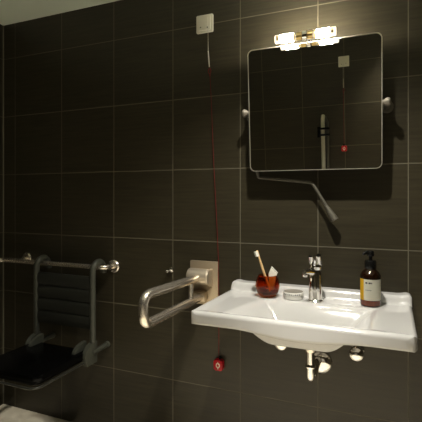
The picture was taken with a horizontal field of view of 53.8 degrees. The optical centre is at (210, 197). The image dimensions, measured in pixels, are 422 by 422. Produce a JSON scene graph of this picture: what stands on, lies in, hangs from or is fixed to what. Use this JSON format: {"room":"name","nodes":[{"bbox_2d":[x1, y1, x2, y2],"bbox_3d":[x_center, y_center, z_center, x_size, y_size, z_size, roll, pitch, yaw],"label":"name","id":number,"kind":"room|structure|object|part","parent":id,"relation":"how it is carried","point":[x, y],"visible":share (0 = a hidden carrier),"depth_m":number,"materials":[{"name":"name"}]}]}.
{"room":"accessible bathroom","nodes":[
{"label":"accessible bathroom","id":0,"kind":"room"},
{"bbox_2d":[0,24,2,404],"bbox_3d":[-1.605,0.101,1.442,0.060,2.258,2.040,0,0,23],"label":"wall","id":1,"kind":"structure","parent":0,"point":[1,26],"depth_m":2.36,"materials":[{"name":"tile"}]},
{"bbox_2d":[0,404,70,421],"bbox_3d":[-0.178,1.205,0.880,3.007,0.050,1.980,0,0,23],"label":"floor","id":2,"kind":"structure","parent":0,"point":[8,413],"depth_m":2.23,"materials":[{"name":"tile"}]},
{"bbox_2d":[0,0,119,25],"bbox_3d":[-0.178,-1.003,0.880,3.007,0.050,1.980,0,0,23],"label":"ceiling","id":3,"kind":"structure","parent":0,"point":[11,11],"depth_m":2.14,"materials":[{"name":"paint"}]},
{"bbox_2d":[4,0,421,421],"bbox_3d":[0.214,0.101,1.821,3.127,2.258,0.060,0,0,23],"label":"wall","id":4,"kind":"structure","parent":0,"point":[109,147],"depth_m":1.93,"materials":[{"name":"tile"}]},
{"bbox_2d":[3,26,3,403],"bbox_3d":[-1.183,0.101,2.369,0.005,2.158,0.005,0,0,23],"label":"trim","id":5,"kind":"structure","parent":4,"relation":"attached to","point":[3,26],"depth_m":2.37,"materials":[{"name":"plastic"}]},
{"bbox_2d":[0,252,118,272],"bbox_3d":[-1.243,0.343,1.817,1.549,0.073,0.597,0,0,-38],"label":"shower rail","id":6,"kind":"object","parent":4,"relation":"attached to","point":[113,265],"visible":1,"depth_m":2.10,"materials":[{"name":"metal"}]},
{"bbox_2d":[0,255,109,389],"bbox_3d":[-0.773,0.546,1.940,0.387,0.492,0.477,0,0,23],"label":"chair","id":7,"kind":"object","parent":6,"relation":"hanging from","point":[69,300],"visible":0.92,"depth_m":1.99,"materials":[{"name":"grey plastic"}]},
{"bbox_3d":[-0.799,0.761,1.886,0.321,0.013,0.305,0,0,23],"label":"seat","id":8,"kind":"part","parent":7,"relation":"part of","materials":[{"name":"black plastic"}]},
{"bbox_2d":[165,267,173,272],"bbox_3d":[-0.192,0.341,1.942,0.041,0.027,0.029,0,0,23],"label":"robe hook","id":9,"kind":"object","parent":4,"relation":"attached to","point":[171,269],"visible":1,"depth_m":1.94,"materials":[{"name":"silver metal"}]},
{"bbox_2d":[138,260,217,327],"bbox_3d":[-0.130,0.387,1.645,0.137,0.195,0.529,0,0,23],"label":"grab bar","id":10,"kind":"object","parent":4,"relation":"attached to","point":[201,279],"visible":0.94,"depth_m":1.75,"materials":[{"name":"metal"}]},
{"bbox_3d":[-0.030,0.387,1.884,0.137,0.195,0.011,0,0,23],"label":"wall plate","id":11,"kind":"part","parent":10,"relation":"part of","materials":[{"name":"metal"}]},
{"bbox_2d":[196,13,212,33],"bbox_3d":[-0.029,-0.785,1.881,0.081,0.080,0.016,0,0,23],"label":"switch","id":12,"kind":"object","parent":4,"relation":"attached to","point":[204,23],"visible":1,"depth_m":1.88,"materials":[{"name":"white plastic"}]},
{"bbox_3d":[-0.030,-0.785,1.878,0.060,0.062,0.006,0,0,23],"label":"plate","id":13,"kind":"part","parent":12,"relation":"part of","materials":[{"name":"white plastic"}]},
{"bbox_2d":[208,51,223,370],"bbox_3d":[0.020,-0.001,1.853,0.074,1.535,0.026,0,0,23],"label":"pull cord","id":14,"kind":"object","parent":12,"relation":"hanging from","point":[218,364],"visible":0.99,"depth_m":1.85,"materials":[{"name":"red plastic"}]},
{"bbox_3d":[0.015,0.079,1.857,0.044,1.263,0.003,0,0,18],"label":"red cord","id":15,"kind":"part","parent":14,"relation":"part of","materials":[{"name":"red fabric"}]},
{"bbox_2d":[275,345,286,350],"bbox_3d":[0.290,0.540,1.706,0.055,0.168,0.094,0,0,23],"label":"angle valve","id":16,"kind":"object","parent":4,"relation":"attached to","point":[281,348],"visible":0.1,"depth_m":1.68,"materials":[{"name":"silver metal"}]},
{"bbox_2d":[191,279,417,352],"bbox_3d":[0.338,0.445,1.494,0.714,0.171,0.448,0,0,23],"label":"washbasin","id":17,"kind":"object","parent":4,"relation":"attached to","point":[335,322],"visible":0.97,"depth_m":1.41,"materials":[{"name":"white ceramic"}]},
{"bbox_2d":[255,273,279,297],"bbox_3d":[0.225,0.352,1.656,0.097,0.084,0.097,0,0,23],"label":"tumbler","id":18,"kind":"object","parent":17,"relation":"on","point":[267,287],"visible":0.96,"depth_m":1.62,"materials":[{"name":"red glass"}]},
{"bbox_2d":[254,250,266,276],"bbox_3d":[0.205,0.296,1.660,0.070,0.167,0.017,0,0,0],"label":"toothbrush","id":19,"kind":"object","parent":18,"relation":"in","point":[256,252],"visible":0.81,"depth_m":1.66,"materials":[{"name":"brown wood"}]},
{"bbox_2d":[269,267,277,276],"bbox_3d":[0.247,0.325,1.654,0.039,0.099,0.011,0,0,23],"label":"toothpaste tube","id":20,"kind":"object","parent":18,"relation":"in","point":[272,272],"visible":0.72,"depth_m":1.65,"materials":[{"name":"plastic"}]},
{"bbox_2d":[283,289,303,299],"bbox_3d":[0.322,0.381,1.622,0.080,0.027,0.080,0,0,23],"label":"round tin","id":21,"kind":"object","parent":17,"relation":"on","point":[289,294],"visible":1,"depth_m":1.60,"materials":[{"name":"metal"}]},
{"bbox_3d":[0.322,0.368,1.622,0.074,0.001,0.074,0,0,23],"label":"lid","id":22,"kind":"part","parent":21,"relation":"part of","materials":[{"name":"metal"}]},
{"bbox_2d":[302,254,322,302],"bbox_3d":[0.388,0.303,1.565,0.059,0.182,0.098,0,0,36],"label":"faucet","id":23,"kind":"object","parent":17,"relation":"on","point":[314,271],"visible":1,"depth_m":1.56,"materials":[{"name":"silver metal"}]},
{"bbox_3d":[0.372,0.284,1.561,0.068,0.035,0.032,0,0,-38],"label":"spout","id":24,"kind":"part","parent":23,"relation":"part of","materials":[{"name":"silver metal"}]},
{"bbox_2d":[305,350,331,381],"bbox_3d":[0.403,0.625,1.588,0.094,0.189,0.225,0,0,23],"label":"siphon","id":25,"kind":"object","parent":17,"relation":"attached to","point":[317,362],"visible":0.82,"depth_m":1.59,"materials":[{"name":"metal"}]},
{"bbox_2d":[360,250,380,306],"bbox_3d":[0.582,0.295,1.517,0.071,0.200,0.072,0,0,23],"label":"soap bottle","id":26,"kind":"object","parent":17,"relation":"on","point":[370,278],"visible":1,"depth_m":1.49,"materials":[{"name":"brown glass"}]},
{"bbox_2d":[274,26,335,43],"bbox_3d":[0.379,-0.619,1.620,0.225,0.068,0.184,0,0,23],"label":"wall lamp","id":27,"kind":"object","parent":4,"relation":"attached to","point":[311,35],"visible":0.94,"depth_m":1.54,"materials":[{"name":"white glass"}]},
{"bbox_2d":[293,32,301,41],"bbox_3d":[0.327,-0.603,1.562,0.031,0.034,0.034,0,0,23],"label":"socket","id":28,"kind":"object","parent":27,"relation":"attached to","point":[297,36],"depth_m":1.55,"materials":[{"name":"metal"}]},
{"bbox_2d":[307,30,315,38],"bbox_3d":[0.374,-0.603,1.542,0.031,0.030,0.030,0,0,23],"label":"socket","id":29,"kind":"object","parent":27,"relation":"attached to","point":[311,34],"depth_m":1.53,"materials":[{"name":"metal"}]},
{"bbox_2d":[242,32,393,221],"bbox_3d":[0.404,-0.249,1.645,0.587,0.694,0.119,0,0,23],"label":"mirror","id":30,"kind":"object","parent":4,"relation":"attached to","point":[314,105],"visible":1,"depth_m":1.60,"materials":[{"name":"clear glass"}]},
{"bbox_3d":[0.143,-0.346,1.715,0.028,0.033,0.033,0,0,23],"label":"pivot knob","id":31,"kind":"part","parent":30,"relation":"part of","materials":[{"name":"silver metal"}]},
{"bbox_3d":[0.391,-0.351,1.613,0.499,0.482,0.045,0,0,23],"label":"glass","id":32,"kind":"part","parent":30,"relation":"part of","materials":[{"name":"mirror"}]},
{"bbox_3d":[0.391,-0.350,1.612,0.507,0.490,0.048,0,0,23],"label":"frame","id":33,"kind":"part","parent":30,"relation":"part of","materials":[{"name":"metal"}]},
{"bbox_3d":[0.638,-0.346,1.509,0.028,0.033,0.033,0,0,23],"label":"pivot knob","id":34,"kind":"part","parent":30,"relation":"part of","materials":[{"name":"silver metal"}]},
{"bbox_2d":[349,346,363,360],"bbox_3d":[0.559,0.540,1.594,0.055,0.168,0.094,0,0,23],"label":"angle valve","id":35,"kind":"object","parent":4,"relation":"attached to","point":[356,353],"visible":0.62,"depth_m":1.57,"materials":[{"name":"silver metal"}]}
]}

